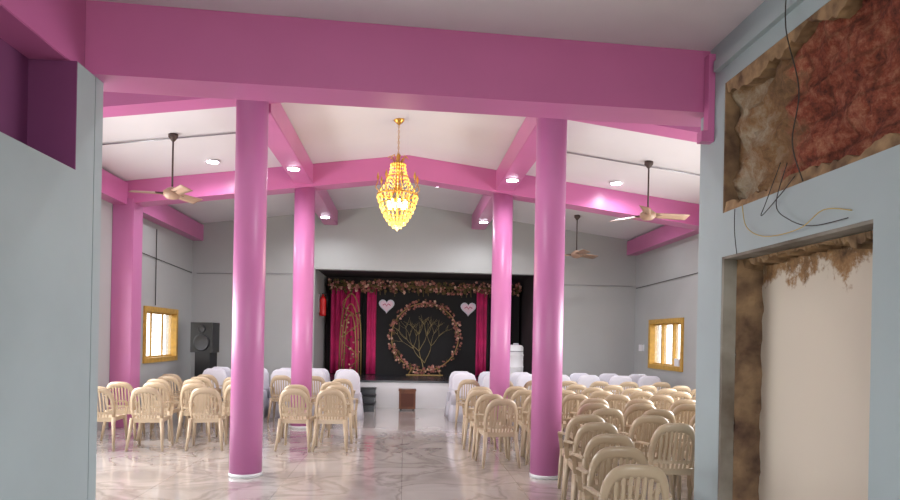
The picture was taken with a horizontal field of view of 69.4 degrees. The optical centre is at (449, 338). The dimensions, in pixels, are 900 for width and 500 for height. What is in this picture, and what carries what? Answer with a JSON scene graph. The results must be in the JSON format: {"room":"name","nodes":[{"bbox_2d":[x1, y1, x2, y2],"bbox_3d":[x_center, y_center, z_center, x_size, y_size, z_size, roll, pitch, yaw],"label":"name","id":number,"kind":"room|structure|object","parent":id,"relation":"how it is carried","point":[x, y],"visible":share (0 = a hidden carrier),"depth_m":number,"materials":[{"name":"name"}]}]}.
{"room":"community hall","nodes":[
{"label":"community hall","id":0,"kind":"room"},
{"bbox_2d":[0,38,94,499],"bbox_3d":[-2.345,-0.165,0.387,0.350,3.240,8.100,1,0,-4],"label":"wall","id":1,"kind":"structure","parent":0,"point":[47,107],"depth_m":3.97,"materials":[{"name":"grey paint"}]},
{"bbox_2d":[0,0,85,66],"bbox_3d":[-2.333,-2.035,0.365,0.300,0.500,8.060,1,0,-4],"label":"beam","id":2,"kind":"structure","parent":1,"relation":"on","point":[37,29],"depth_m":3.99,"materials":[{"name":"pink paint"}]},
{"bbox_2d":[87,77,103,499],"bbox_3d":[-3.670,-0.671,4.341,2.472,4.200,0.110,1,0,-8],"label":"wall","id":3,"kind":"structure","parent":0,"point":[98,126],"depth_m":4.50,"materials":[{"name":"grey paint"}]},
{"bbox_2d":[85,0,710,126],"bbox_3d":[-0.221,-1.994,4.859,5.071,0.499,0.329,1,0,-8],"label":"beam","id":4,"kind":"structure","parent":3,"relation":"on","point":[130,48],"depth_m":4.69,"materials":[{"name":"pink paint"}]},
{"bbox_2d":[697,54,715,144],"bbox_3d":[1.945,-1.813,4.934,0.099,0.660,0.078,1,0,-4],"label":"bracket","id":5,"kind":"object","parent":4,"relation":"attached to","point":[705,136],"visible":1,"depth_m":4.90,"materials":[{"name":"pink paint"}]},
{"bbox_2d":[108,198,142,427],"bbox_3d":[-5.170,-0.399,10.374,0.320,3.600,0.380,1,0,-4],"label":"wall pillar","id":6,"kind":"structure","parent":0,"point":[127,219],"depth_m":10.19,"materials":[{"name":"pink paint"}]},
{"bbox_2d":[97,199,192,430],"bbox_3d":[-5.362,-0.653,9.323,0.220,4.100,9.950,1,0,-4],"label":"wall","id":7,"kind":"structure","parent":0,"point":[173,283],"depth_m":12.07,"materials":[{"name":"grey paint"}]},
{"bbox_2d":[101,169,203,240],"bbox_3d":[-5.190,-2.270,10.460,0.220,0.340,7.200,1,0,-4],"label":"beam","id":8,"kind":"structure","parent":7,"relation":"attached to","point":[114,190],"depth_m":11.60,"materials":[{"name":"pink paint"}]},
{"bbox_2d":[142,306,178,363],"bbox_3d":[-5.521,-0.066,12.295,0.160,1.020,1.700,1,0,-4],"label":"window","id":9,"kind":"structure","parent":7,"relation":"in","point":[172,355],"depth_m":12.54,"materials":[{"name":"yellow wood"}]},
{"bbox_2d":[125,155,698,230],"bbox_3d":[-0.401,-2.439,10.705,9.800,1.034,0.340,1,0,-4],"label":"cross beam","id":10,"kind":"structure","parent":7,"relation":"attached to","point":[362,172],"depth_m":10.55,"materials":[{"name":"pink paint"}]},
{"bbox_2d":[96,407,693,499],"bbox_3d":[-0.199,1.597,6.705,11.000,0.200,20.400,1,0,-4],"label":"floor","id":11,"kind":"structure","parent":0,"point":[418,453],"depth_m":7.44,"materials":[{"name":"tile"}]},
{"bbox_2d":[97,386,127,450],"bbox_3d":[-4.485,1.009,8.408,0.483,0.818,0.545,1,0,-7],"label":"armchair","id":12,"kind":"object","parent":11,"relation":"on","point":[103,416],"visible":0.53,"depth_m":8.25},
{"bbox_2d":[100,382,144,440],"bbox_3d":[-4.620,1.007,9.208,0.483,0.818,0.545,1,0,-10],"label":"armchair","id":13,"kind":"object","parent":11,"relation":"on","point":[112,385],"visible":0.52,"depth_m":9.01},
{"bbox_2d":[125,387,173,451],"bbox_3d":[-3.875,1.021,8.409,0.483,0.818,0.545,1,0,-8],"label":"armchair","id":14,"kind":"object","parent":11,"relation":"on","point":[140,418],"visible":1,"depth_m":8.23,"materials":[{"name":"plastic"}]},
{"bbox_2d":[136,382,181,440],"bbox_3d":[-4.118,1.016,9.226,0.483,0.818,0.546,1,0,-5],"label":"armchair","id":15,"kind":"object","parent":11,"relation":"on","point":[157,385],"visible":0.54,"depth_m":9.05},
{"bbox_2d":[142,379,181,430],"bbox_3d":[-4.391,1.011,9.906,0.483,0.818,0.545,1,0,-6],"label":"armchair","id":16,"kind":"object","parent":11,"relation":"on","point":[164,382],"visible":0.3,"depth_m":9.73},
{"bbox_2d":[156,376,181,422],"bbox_3d":[-4.548,1.008,10.623,0.483,0.818,0.545,1,0,-5],"label":"armchair","id":17,"kind":"object","parent":11,"relation":"on","point":[172,379],"visible":0.27,"depth_m":10.42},
{"bbox_2d":[175,383,217,441],"bbox_3d":[-3.563,1.027,9.183,0.483,0.818,0.545,1,0,-8],"label":"armchair","id":18,"kind":"object","parent":11,"relation":"on","point":[186,387],"visible":0.59,"depth_m":8.99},
{"bbox_2d":[181,379,218,433],"bbox_3d":[-3.840,1.022,9.948,0.483,0.818,0.545,1,0,1],"label":"armchair","id":19,"kind":"object","parent":11,"relation":"on","point":[188,380],"visible":0.2,"depth_m":9.73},
{"bbox_2d":[184,377,220,427],"bbox_3d":[-4.020,1.018,10.595,0.483,0.818,0.546,1,0,-5],"label":"armchair","id":20,"kind":"object","parent":11,"relation":"on","point":[207,381],"visible":0.25,"depth_m":10.38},
{"bbox_2d":[190,322,219,376],"bbox_3d":[-4.857,0.545,13.079,0.600,1.716,0.631,1,0,10],"label":"loudspeaker","id":21,"kind":"object","parent":11,"relation":"on","point":[204,336],"visible":0.8,"depth_m":12.94,"materials":[{"name":"black plastic"}]},
{"bbox_2d":[185,387,227,450],"bbox_3d":[-3.180,1.034,8.520,0.483,0.818,0.545,1,0,-12],"label":"armchair","id":22,"kind":"object","parent":11,"relation":"on","point":[195,417],"visible":1,"depth_m":8.35,"materials":[{"name":"plastic"}]},
{"bbox_2d":[197,374,222,399],"bbox_3d":[-4.144,1.016,11.207,0.483,0.818,0.545,1,0,-3],"label":"armchair","id":23,"kind":"object","parent":11,"relation":"on","point":[211,377],"visible":0.16,"depth_m":10.99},
{"bbox_2d":[203,368,230,400],"bbox_3d":[-4.248,0.981,11.908,0.564,0.875,0.597,1,0,-4],"label":"banquet chair","id":24,"kind":"object","parent":11,"relation":"on","point":[220,375],"visible":0.26,"depth_m":11.63,"materials":[{"name":"white fabric"}]},
{"bbox_2d":[222,384,230,436],"bbox_3d":[-3.003,1.038,9.279,0.483,0.818,0.545,1,0,-11],"label":"armchair","id":25,"kind":"object","parent":11,"relation":"on","point":[228,388],"visible":0.24,"depth_m":9.07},
{"bbox_2d":[228,100,268,478],"bbox_3d":[-2.137,-0.591,6.917,0.348,4.100,0.348,1,0,-4],"label":"round column","id":26,"kind":"structure","parent":11,"relation":"on","point":[252,117],"depth_m":6.78,"materials":[{"name":"pink paint"}]},
{"bbox_2d":[263,389,268,417],"bbox_3d":[-3.628,0.993,11.943,0.564,0.875,0.597,1,0,-2],"label":"banquet chair","id":27,"kind":"object","parent":11,"relation":"on","point":[265,400],"visible":0.09,"depth_m":11.93,"materials":[{"name":"white fabric"}]},
{"bbox_2d":[263,368,269,407],"bbox_3d":[-3.692,0.992,12.594,0.564,0.875,0.597,1,0,-5],"label":"banquet chair","id":28,"kind":"object","parent":11,"relation":"on","point":[266,385],"visible":0.24,"depth_m":12.34,"materials":[{"name":"white fabric"}]},
{"bbox_2d":[267,375,290,422],"bbox_3d":[-2.908,1.040,11.344,0.483,0.818,0.545,1,0,-4],"label":"armchair","id":29,"kind":"object","parent":11,"relation":"on","point":[274,398],"visible":0.6,"depth_m":11.14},
{"bbox_2d":[269,369,290,417],"bbox_3d":[-3.055,1.004,12.020,0.564,0.875,0.597,1,0,-6],"label":"banquet chair","id":30,"kind":"object","parent":11,"relation":"on","point":[285,372],"visible":0.27,"depth_m":11.74,"materials":[{"name":"white fabric"}]},
{"bbox_2d":[274,389,315,451],"bbox_3d":[-2.027,1.056,8.604,0.483,0.818,0.545,1,0,0],"label":"armchair","id":31,"kind":"object","parent":11,"relation":"on","point":[294,418],"visible":0.97,"depth_m":8.42,"materials":[{"name":"plastic"}]},
{"bbox_2d":[278,384,313,442],"bbox_3d":[-2.203,1.053,9.316,0.483,0.818,0.545,1,0,-10],"label":"armchair","id":32,"kind":"object","parent":11,"relation":"on","point":[295,386],"visible":0.32,"depth_m":9.14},
{"bbox_2d":[290,187,314,428],"bbox_3d":[-2.393,-0.556,10.578,0.348,4.020,0.348,1,0,-4],"label":"round column","id":33,"kind":"structure","parent":11,"relation":"on","point":[304,200],"depth_m":10.44,"materials":[{"name":"pink paint"}]},
{"bbox_2d":[312,370,325,415],"bbox_3d":[-2.492,1.015,12.074,0.564,0.875,0.597,1,0,-3],"label":"banquet chair","id":34,"kind":"object","parent":11,"relation":"on","point":[320,373],"visible":0.19,"depth_m":11.80,"materials":[{"name":"white fabric"}]},
{"bbox_2d":[312,376,325,402],"bbox_3d":[-2.314,1.051,11.314,0.483,0.818,0.545,1,0,0],"label":"armchair","id":35,"kind":"object","parent":11,"relation":"on","point":[314,378],"visible":0.21,"depth_m":11.09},
{"bbox_2d":[311,389,349,451],"bbox_3d":[-1.577,1.065,8.628,0.483,0.818,0.546,1,0,-7],"label":"armchair","id":36,"kind":"object","parent":11,"relation":"on","point":[330,418],"visible":1,"depth_m":8.45,"materials":[{"name":"plastic"}]},
{"bbox_2d":[317,382,346,430],"bbox_3d":[-1.820,1.060,10.044,0.483,0.818,0.545,1,0,-9],"label":"armchair","id":37,"kind":"object","parent":11,"relation":"on","point":[326,384],"visible":0.28,"depth_m":9.83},
{"bbox_2d":[320,385,357,442],"bbox_3d":[-1.588,1.065,9.355,0.483,0.818,0.545,1,0,1],"label":"armchair","id":38,"kind":"object","parent":11,"relation":"on","point":[344,389],"visible":0.66,"depth_m":9.18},
{"bbox_2d":[326,379,355,428],"bbox_3d":[-1.808,1.061,10.761,0.483,0.818,0.545,1,0,-10],"label":"armchair","id":39,"kind":"object","parent":11,"relation":"on","point":[342,381],"visible":0.25,"depth_m":10.57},
{"bbox_2d":[335,371,363,419],"bbox_3d":[-1.854,1.027,11.889,0.564,0.875,0.597,1,0,-4],"label":"banquet chair","id":40,"kind":"object","parent":11,"relation":"on","point":[353,376],"visible":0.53,"depth_m":11.63,"materials":[{"name":"white fabric"}]},
{"bbox_2d":[360,387,376,411],"bbox_3d":[-1.872,1.247,13.308,0.690,0.435,0.828,1,0,-4],"label":"steps","id":41,"kind":"structure","parent":11,"relation":"on","point":[368,393],"depth_m":13.20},
{"bbox_2d":[329,373,478,407],"bbox_3d":[-0.414,1.202,15.120,5.270,0.580,2.580,1,0,-4],"label":"stage platform","id":42,"kind":"object","parent":11,"relation":"on","point":[431,391],"visible":0.27,"depth_m":13.85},
{"bbox_2d":[339,293,361,374],"bbox_3d":[-2.395,-0.107,15.631,0.544,1.962,0.101,1,0,-4],"label":"decoration","id":43,"kind":"object","parent":42,"relation":"on","point":[356,313],"visible":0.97,"depth_m":15.62,"materials":[{"name":"brown paint"}]},
{"bbox_2d":[392,316,451,373],"bbox_3d":[-0.728,0.163,15.947,1.559,1.488,0.027,1,0,-5],"label":"tree decoration","id":44,"kind":"object","parent":42,"relation":"on","point":[421,316],"visible":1,"depth_m":15.94,"materials":[{"name":"gold metal"}]},
{"bbox_2d":[328,286,519,375],"bbox_3d":[-0.622,-0.192,16.040,4.710,2.200,0.190,1,0,-4],"label":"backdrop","id":45,"kind":"structure","parent":42,"relation":"on","point":[473,357],"depth_m":15.97,"materials":[{"name":"black fabric"}]},
{"bbox_2d":[379,300,393,313],"bbox_3d":[-1.544,-0.770,15.840,0.380,0.343,0.060,1,0,-4],"label":"heart sign","id":46,"kind":"object","parent":45,"relation":"attached to","point":[386,306],"visible":1,"depth_m":15.83,"materials":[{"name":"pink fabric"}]},
{"bbox_2d":[328,278,521,297],"bbox_3d":[-0.583,-1.216,15.870,4.771,0.446,0.153,1,0,-4],"label":"flower garland","id":47,"kind":"object","parent":45,"relation":"attached to","point":[363,284],"visible":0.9,"depth_m":15.85,"materials":[{"name":"pink plant"}]},
{"bbox_2d":[461,303,475,315],"bbox_3d":[0.450,-0.701,15.979,0.380,0.343,0.060,1,0,-4],"label":"heart sign","id":48,"kind":"object","parent":45,"relation":"attached to","point":[468,309],"visible":1,"depth_m":15.97,"materials":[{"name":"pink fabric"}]},
{"bbox_2d":[387,299,462,375],"bbox_3d":[-0.608,-0.028,15.866,1.856,1.873,0.106,1,0,-4],"label":"flower wreath","id":49,"kind":"object","parent":42,"relation":"on","point":[431,368],"visible":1,"depth_m":15.85,"materials":[{"name":"pink plant"}]},
{"bbox_2d":[510,343,523,375],"bbox_3d":[1.380,0.528,14.242,0.464,0.838,0.483,1,0,-4],"label":"drum","id":50,"kind":"object","parent":42,"relation":"on","point":[516,350],"visible":0.53,"depth_m":14.04,"materials":[{"name":"white plastic"}]},
{"bbox_2d":[399,389,415,409],"bbox_3d":[-0.886,1.271,13.473,0.360,0.425,0.320,1,0,-4],"label":"base cabinet","id":51,"kind":"object","parent":11,"relation":"on","point":[407,397],"visible":1,"depth_m":13.32,"materials":[{"name":"brown wood"}]},
{"bbox_2d":[444,371,468,416],"bbox_3d":[0.182,1.066,12.612,0.564,0.875,0.597,1,0,-3],"label":"banquet chair","id":52,"kind":"object","parent":11,"relation":"on","point":[454,372],"visible":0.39,"depth_m":12.34,"materials":[{"name":"white fabric"}]},
{"bbox_2d":[447,373,475,421],"bbox_3d":[0.240,1.067,11.965,0.564,0.875,0.597,1,0,-3],"label":"banquet chair","id":53,"kind":"object","parent":11,"relation":"on","point":[457,378],"visible":0.59,"depth_m":11.70,"materials":[{"name":"white fabric"}]},
{"bbox_2d":[455,379,479,426],"bbox_3d":[0.319,1.101,11.201,0.483,0.818,0.545,1,0,0],"label":"armchair","id":54,"kind":"object","parent":11,"relation":"on","point":[466,381],"visible":0.59,"depth_m":11.00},
{"bbox_2d":[463,387,492,428],"bbox_3d":[0.429,1.104,9.595,0.483,0.818,0.545,1,0,-1],"label":"armchair","id":55,"kind":"object","parent":11,"relation":"on","point":[473,388],"visible":0.16,"depth_m":9.36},
{"bbox_2d":[461,390,496,449],"bbox_3d":[0.401,1.103,9.025,0.483,0.818,0.545,1,0,-1],"label":"armchair","id":56,"kind":"object","parent":11,"relation":"on","point":[466,419],"visible":0.44,"depth_m":8.83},
{"bbox_2d":[468,394,507,458],"bbox_3d":[0.492,1.105,8.383,0.483,0.818,0.545,1,0,-4],"label":"armchair","id":57,"kind":"object","parent":11,"relation":"on","point":[486,397],"visible":0.57,"depth_m":8.20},
{"bbox_2d":[475,399,520,468],"bbox_3d":[0.571,1.106,7.776,0.483,0.818,0.545,1,0,-9],"label":"armchair","id":58,"kind":"object","parent":11,"relation":"on","point":[487,431],"visible":1,"depth_m":7.60,"materials":[{"name":"plastic"}]},
{"bbox_2d":[489,193,512,419],"bbox_3d":[0.848,-0.494,10.805,0.348,4.020,0.348,1,0,-4],"label":"round column","id":59,"kind":"structure","parent":11,"relation":"on","point":[502,203],"depth_m":10.66,"materials":[{"name":"pink paint"}]},
{"bbox_2d":[501,386,528,437],"bbox_3d":[0.978,1.114,9.812,0.483,0.818,0.545,1,0,0],"label":"armchair","id":60,"kind":"object","parent":11,"relation":"on","point":[511,389],"visible":0.19,"depth_m":9.58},
{"bbox_2d":[502,390,531,442],"bbox_3d":[1.012,1.115,9.193,0.483,0.818,0.545,1,0,-4],"label":"armchair","id":61,"kind":"object","parent":11,"relation":"on","point":[518,393],"visible":0.29,"depth_m":8.97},
{"bbox_2d":[514,395,530,455],"bbox_3d":[1.125,1.117,8.593,0.483,0.818,0.545,1,0,-4],"label":"armchair","id":62,"kind":"object","parent":11,"relation":"on","point":[528,399],"visible":0.2,"depth_m":8.40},
{"bbox_2d":[514,374,531,410],"bbox_3d":[1.389,1.089,12.028,0.564,0.875,0.597,1,0,-5],"label":"banquet chair","id":63,"kind":"object","parent":11,"relation":"on","point":[522,379],"visible":0.15,"depth_m":11.74,"materials":[{"name":"white fabric"}]},
{"bbox_2d":[522,405,562,464],"bbox_3d":[1.146,1.117,8.025,0.483,0.818,0.545,1,0,1],"label":"armchair","id":64,"kind":"object","parent":11,"relation":"on","point":[527,428],"visible":0.21,"depth_m":7.88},
{"bbox_2d":[529,118,566,479],"bbox_3d":[1.085,-0.529,7.142,0.348,4.100,0.348,1,0,-4],"label":"round column","id":65,"kind":"structure","parent":11,"relation":"on","point":[551,138],"depth_m":7.00,"materials":[{"name":"pink paint"}]},
{"bbox_2d":[562,390,580,448],"bbox_3d":[1.602,1.126,9.254,0.483,0.818,0.545,1,0,2],"label":"armchair","id":66,"kind":"object","parent":11,"relation":"on","point":[564,392],"visible":0.18,"depth_m":9.04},
{"bbox_2d":[562,384,587,435],"bbox_3d":[1.998,1.134,10.464,0.483,0.818,0.545,1,0,1],"label":"armchair","id":67,"kind":"object","parent":11,"relation":"on","point":[574,387],"visible":0.2,"depth_m":10.22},
{"bbox_2d":[561,394,590,430],"bbox_3d":[1.648,1.127,8.641,0.483,0.818,0.545,1,0,4],"label":"armchair","id":68,"kind":"object","parent":11,"relation":"on","point":[580,397],"visible":0.34,"depth_m":8.42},
{"bbox_2d":[557,415,606,499],"bbox_3d":[1.298,1.120,6.310,0.483,0.818,0.545,1,0,5],"label":"armchair","id":69,"kind":"object","parent":11,"relation":"on","point":[579,419],"visible":0.41,"depth_m":6.13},
{"bbox_2d":[576,375,599,391],"bbox_3d":[2.505,1.111,12.115,0.564,0.875,0.597,1,0,-6],"label":"banquet chair","id":70,"kind":"object","parent":11,"relation":"on","point":[586,380],"visible":0.23,"depth_m":11.83,"materials":[{"name":"white fabric"}]},
{"bbox_2d":[566,403,610,447],"bbox_3d":[1.609,1.126,7.477,0.483,0.818,0.545,1,0,-1],"label":"armchair","id":71,"kind":"object","parent":11,"relation":"on","point":[587,407],"visible":0.24,"depth_m":7.24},
{"bbox_2d":[574,387,603,410],"bbox_3d":[2.134,1.136,9.888,0.483,0.818,0.545,1,0,1],"label":"armchair","id":72,"kind":"object","parent":11,"relation":"on","point":[590,390],"visible":0.14,"depth_m":9.64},
{"bbox_2d":[570,398,608,447],"bbox_3d":[1.752,1.129,8.072,0.483,0.818,0.545,1,0,3],"label":"armchair","id":73,"kind":"object","parent":11,"relation":"on","point":[589,400],"visible":0.14,"depth_m":7.83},
{"bbox_2d":[563,422,619,499],"bbox_3d":[1.266,1.120,5.760,0.483,0.818,0.545,1,0,2],"label":"armchair","id":74,"kind":"object","parent":11,"relation":"on","point":[594,427],"visible":0.41,"depth_m":5.57,"materials":[{"name":"plastic"}]},
{"bbox_2d":[580,391,615,407],"bbox_3d":[2.111,1.136,9.285,0.483,0.818,0.545,1,0,-1],"label":"armchair","id":75,"kind":"object","parent":11,"relation":"on","point":[596,394],"visible":0.17,"depth_m":9.04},
{"bbox_2d":[575,408,625,459],"bbox_3d":[1.600,1.126,6.911,0.483,0.818,0.545,1,0,-4],"label":"armchair","id":76,"kind":"object","parent":11,"relation":"on","point":[603,412],"visible":0.25,"depth_m":6.67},
{"bbox_2d":[571,434,635,499],"bbox_3d":[1.210,1.119,5.083,0.483,0.818,0.545,1,0,3],"label":"armchair","id":77,"kind":"object","parent":11,"relation":"on","point":[600,440],"visible":0.47,"depth_m":4.89,"materials":[{"name":"plastic"}]},
{"bbox_2d":[593,385,623,411],"bbox_3d":[2.566,1.145,10.528,0.483,0.818,0.545,1,0,-5],"label":"armchair","id":78,"kind":"object","parent":11,"relation":"on","point":[609,387],"visible":0.16,"depth_m":10.28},
{"bbox_2d":[576,446,647,499],"bbox_3d":[1.132,1.117,4.507,0.483,0.818,0.545,1,0,4],"label":"armchair","id":79,"kind":"object","parent":11,"relation":"on","point":[613,452],"visible":0.62,"depth_m":4.30,"materials":[{"name":"plastic"}]},
{"bbox_2d":[604,394,629,427],"bbox_3d":[2.197,1.138,8.699,0.483,0.818,0.545,1,0,5],"label":"armchair","id":80,"kind":"object","parent":11,"relation":"on","point":[614,397],"visible":0.24,"depth_m":8.45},
{"bbox_2d":[609,376,632,408],"bbox_3d":[3.104,1.122,12.118,0.564,0.875,0.597,1,0,-2],"label":"banquet chair","id":81,"kind":"object","parent":11,"relation":"on","point":[615,380],"visible":0.28,"depth_m":11.83,"materials":[{"name":"white fabric"}]},
{"bbox_2d":[583,464,671,499],"bbox_3d":[1.065,1.116,3.901,0.483,0.818,0.545,1,0,3],"label":"armchair","id":82,"kind":"object","parent":11,"relation":"on","point":[652,473],"visible":1,"depth_m":3.67,"materials":[{"name":"plastic"}]},
{"bbox_2d":[613,399,653,431],"bbox_3d":[2.291,1.139,8.067,0.483,0.818,0.545,1,0,1],"label":"armchair","id":83,"kind":"object","parent":11,"relation":"on","point":[634,401],"visible":0.12,"depth_m":7.83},
{"bbox_2d":[616,404,655,441],"bbox_3d":[2.156,1.137,7.493,0.483,0.818,0.545,1,0,4],"label":"armchair","id":84,"kind":"object","parent":11,"relation":"on","point":[635,407],"visible":0.28,"depth_m":7.26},
{"bbox_2d":[618,391,653,422],"bbox_3d":[2.689,1.147,9.341,0.483,0.818,0.545,1,0,0],"label":"armchair","id":85,"kind":"object","parent":11,"relation":"on","point":[636,394],"visible":0.2,"depth_m":9.09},
{"bbox_2d":[625,385,656,403],"bbox_3d":[3.110,1.155,10.555,0.483,0.818,0.545,1,0,-6],"label":"armchair","id":86,"kind":"object","parent":11,"relation":"on","point":[649,388],"visible":0.16,"depth_m":10.30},
{"bbox_2d":[619,415,675,499],"bbox_3d":[1.918,1.132,6.345,0.483,0.818,0.546,1,0,6],"label":"armchair","id":87,"kind":"object","parent":11,"relation":"on","point":[647,419],"visible":0.47,"depth_m":6.13,"materials":[{"name":"plastic"}]},
{"bbox_2d":[638,376,660,390],"bbox_3d":[3.650,1.133,12.190,0.564,0.875,0.597,1,0,-4],"label":"banquet chair","id":88,"kind":"object","parent":11,"relation":"on","point":[645,380],"visible":0.26,"depth_m":11.90,"materials":[{"name":"white fabric"}]},
{"bbox_2d":[625,409,676,484],"bbox_3d":[2.148,1.137,6.926,0.483,0.818,0.545,1,0,1],"label":"armchair","id":89,"kind":"object","parent":11,"relation":"on","point":[667,414],"visible":0.3,"depth_m":6.71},
{"bbox_2d":[637,395,673,443],"bbox_3d":[2.773,1.149,8.752,0.483,0.818,0.545,1,0,2],"label":"armchair","id":90,"kind":"object","parent":11,"relation":"on","point":[667,398],"visible":0.2,"depth_m":8.51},
{"bbox_2d":[651,382,670,407],"bbox_3d":[3.663,1.166,11.471,0.483,0.818,0.545,1,0,4],"label":"armchair","id":91,"kind":"object","parent":11,"relation":"on","point":[657,384],"visible":0.12,"depth_m":11.22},
{"bbox_2d":[635,423,694,499],"bbox_3d":[1.929,1.132,5.793,0.483,0.818,0.545,1,0,1],"label":"armchair","id":92,"kind":"object","parent":11,"relation":"on","point":[679,467],"visible":0.84,"depth_m":5.61,"materials":[{"name":"plastic"}]},
{"bbox_2d":[656,391,691,421],"bbox_3d":[3.247,1.158,9.389,0.483,0.818,0.545,1,0,4],"label":"armchair","id":93,"kind":"object","parent":11,"relation":"on","point":[686,395],"visible":0.21,"depth_m":9.14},
{"bbox_2d":[668,404,695,456],"bbox_3d":[2.704,1.147,7.532,0.483,0.818,0.545,1,0,6],"label":"armchair","id":94,"kind":"object","parent":11,"relation":"on","point":[682,408],"visible":0.18,"depth_m":7.30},
{"bbox_2d":[669,399,695,450],"bbox_3d":[2.868,1.151,8.151,0.483,0.818,0.545,1,0,-1],"label":"armchair","id":95,"kind":"object","parent":11,"relation":"on","point":[682,401],"visible":0.15,"depth_m":7.90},
{"bbox_2d":[673,424,694,488],"bbox_3d":[2.500,1.143,6.391,0.483,0.818,0.545,1,0,2],"label":"armchair","id":96,"kind":"object","parent":11,"relation":"on","point":[693,427],"visible":0.02,"depth_m":6.59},
{"bbox_2d":[190,204,635,384],"bbox_3d":[-0.698,-0.864,14.511,9.800,4.700,0.250,1,0,-4],"label":"wall","id":97,"kind":"structure","parent":0,"point":[599,321],"depth_m":14.39,"materials":[{"name":"grey paint"}]},
{"bbox_2d":[102,132,699,304],"bbox_3d":[-0.481,-1.413,11.531,9.779,2.606,5.696,1,0,-4],"label":"conduit","id":98,"kind":"object","parent":97,"relation":"attached to","point":[232,132],"visible":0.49,"depth_m":9.20,"materials":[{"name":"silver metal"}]},
{"bbox_2d":[315,270,533,373],"bbox_3d":[-0.619,-0.112,15.620,5.200,3.200,1.950,1,0,-4],"label":"wall","id":99,"kind":"structure","parent":0,"point":[526,282],"depth_m":15.74,"materials":[{"name":"black paint"}]},
{"bbox_2d":[318,293,327,315],"bbox_3d":[-2.913,-0.771,14.932,0.199,0.530,0.150,1,0,-4],"label":"fire extinguisher","id":100,"kind":"object","parent":99,"relation":"attached to","point":[322,300],"visible":1,"depth_m":14.88,"materials":[{"name":"red metal"}]},
{"bbox_2d":[94,0,764,239],"bbox_3d":[-0.037,-2.656,5.557,10.240,0.830,18.100,1,0,-4],"label":"ceiling","id":101,"kind":"structure","parent":0,"point":[327,133],"depth_m":8.56,"materials":[{"name":"white"}]},
{"bbox_2d":[129,133,202,203],"bbox_3d":[-3.640,-2.208,8.392,0.877,0.840,0.930,1,0,-4],"label":"ceiling fan","id":102,"kind":"object","parent":101,"relation":"hanging from","point":[172,193],"depth_m":8.32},
{"bbox_2d":[268,103,337,224],"bbox_3d":[-2.361,-2.631,10.683,0.300,0.310,7.150,1,0,-4],"label":"roof beam","id":103,"kind":"structure","parent":101,"relation":"attached to","point":[284,142],"depth_m":8.98,"materials":[{"name":"pink paint"}]},
{"bbox_2d":[375,118,419,229],"bbox_3d":[-0.701,-2.204,8.770,0.567,1.520,0.567,1,0,7],"label":"chandelier","id":104,"kind":"object","parent":101,"relation":"hanging from","point":[398,164],"visible":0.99,"depth_m":8.71,"materials":[{"name":"gold metal"}]},
{"bbox_2d":[103,92,700,141],"bbox_3d":[-0.148,-2.504,7.104,9.800,0.894,0.300,1,0,-4],"label":"cross beam","id":105,"kind":"structure","parent":101,"relation":"attached to","point":[115,104],"depth_m":6.93,"materials":[{"name":"pink paint"}]},
{"bbox_2d":[472,117,536,229],"bbox_3d":[0.881,-2.574,10.909,0.300,0.320,7.150,1,0,-4],"label":"roof beam","id":106,"kind":"structure","parent":101,"relation":"attached to","point":[520,156],"depth_m":9.32,"materials":[{"name":"pink paint"}]},
{"bbox_2d":[565,215,597,258],"bbox_3d":[2.527,-2.030,12.903,1.111,0.860,1.005,1,0,-4],"label":"ceiling fan","id":107,"kind":"object","parent":101,"relation":"hanging from","point":[582,253],"depth_m":12.98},
{"bbox_2d":[609,160,689,221],"bbox_3d":[2.862,-2.050,9.045,1.016,0.820,1.109,1,0,-4],"label":"ceiling fan","id":108,"kind":"object","parent":101,"relation":"hanging from","point":[647,214],"depth_m":9.05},
{"bbox_2d":[734,0,851,253],"bbox_3d":[2.018,-1.387,3.950,0.060,1.611,1.204,1,0,-4],"label":"wires","id":109,"kind":"object","parent":101,"relation":"hanging from","point":[777,197],"visible":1,"depth_m":3.86,"materials":[{"name":"grey"}]},
{"bbox_2d":[634,234,698,398],"bbox_3d":[4.632,-0.461,10.022,0.220,4.100,9.950,1,0,-4],"label":"wall","id":110,"kind":"structure","parent":0,"point":[675,298],"depth_m":12.81,"materials":[{"name":"grey paint"}]},
{"bbox_2d":[627,225,698,255],"bbox_3d":[4.364,-2.022,11.129,0.220,0.310,7.200,1,0,-4],"label":"beam","id":111,"kind":"structure","parent":110,"relation":"attached to","point":[664,235],"depth_m":12.98,"materials":[{"name":"pink paint"}]},
{"bbox_2d":[648,317,683,371],"bbox_3d":[4.353,0.124,12.985,0.160,1.020,1.700,1,0,-4],"label":"window","id":112,"kind":"structure","parent":110,"relation":"in","point":[652,325],"depth_m":13.24,"materials":[{"name":"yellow wood"}]},
{"bbox_2d":[694,117,707,499],"bbox_3d":[3.402,-0.535,5.261,2.913,4.200,0.120,1,0,-8],"label":"wall","id":113,"kind":"structure","parent":0,"point":[703,149],"depth_m":5.07,"materials":[{"name":"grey paint"}]},
{"bbox_2d":[701,0,899,499],"bbox_3d":[2.408,-0.324,0.850,0.390,3.740,8.360,1,0,-4],"label":"wall","id":114,"kind":"structure","parent":0,"point":[869,187],"depth_m":3.73,"materials":[{"name":"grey paint"}]},
{"bbox_2d":[717,219,872,499],"bbox_3d":[2.195,0.477,3.995,0.347,2.130,1.544,1,0,-4],"label":"doorway","id":115,"kind":"structure","parent":114,"relation":"in","point":[742,306],"depth_m":4.29,"materials":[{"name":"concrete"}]},
{"bbox_2d":[723,0,899,212],"bbox_3d":[2.239,-1.382,2.861,0.209,0.950,3.801,1,0,-4],"label":"wall","id":116,"kind":"structure","parent":114,"relation":"attached to","point":[848,70],"depth_m":3.79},
{"bbox_2d":[724,0,899,269],"bbox_3d":[2.275,-1.161,2.864,0.287,1.391,3.800,1,0,-4],"label":"broken plaster edge","id":117,"kind":"object","parent":114,"relation":"attached to","point":[763,68],"visible":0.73,"depth_m":3.92,"materials":[{"name":"paint"}]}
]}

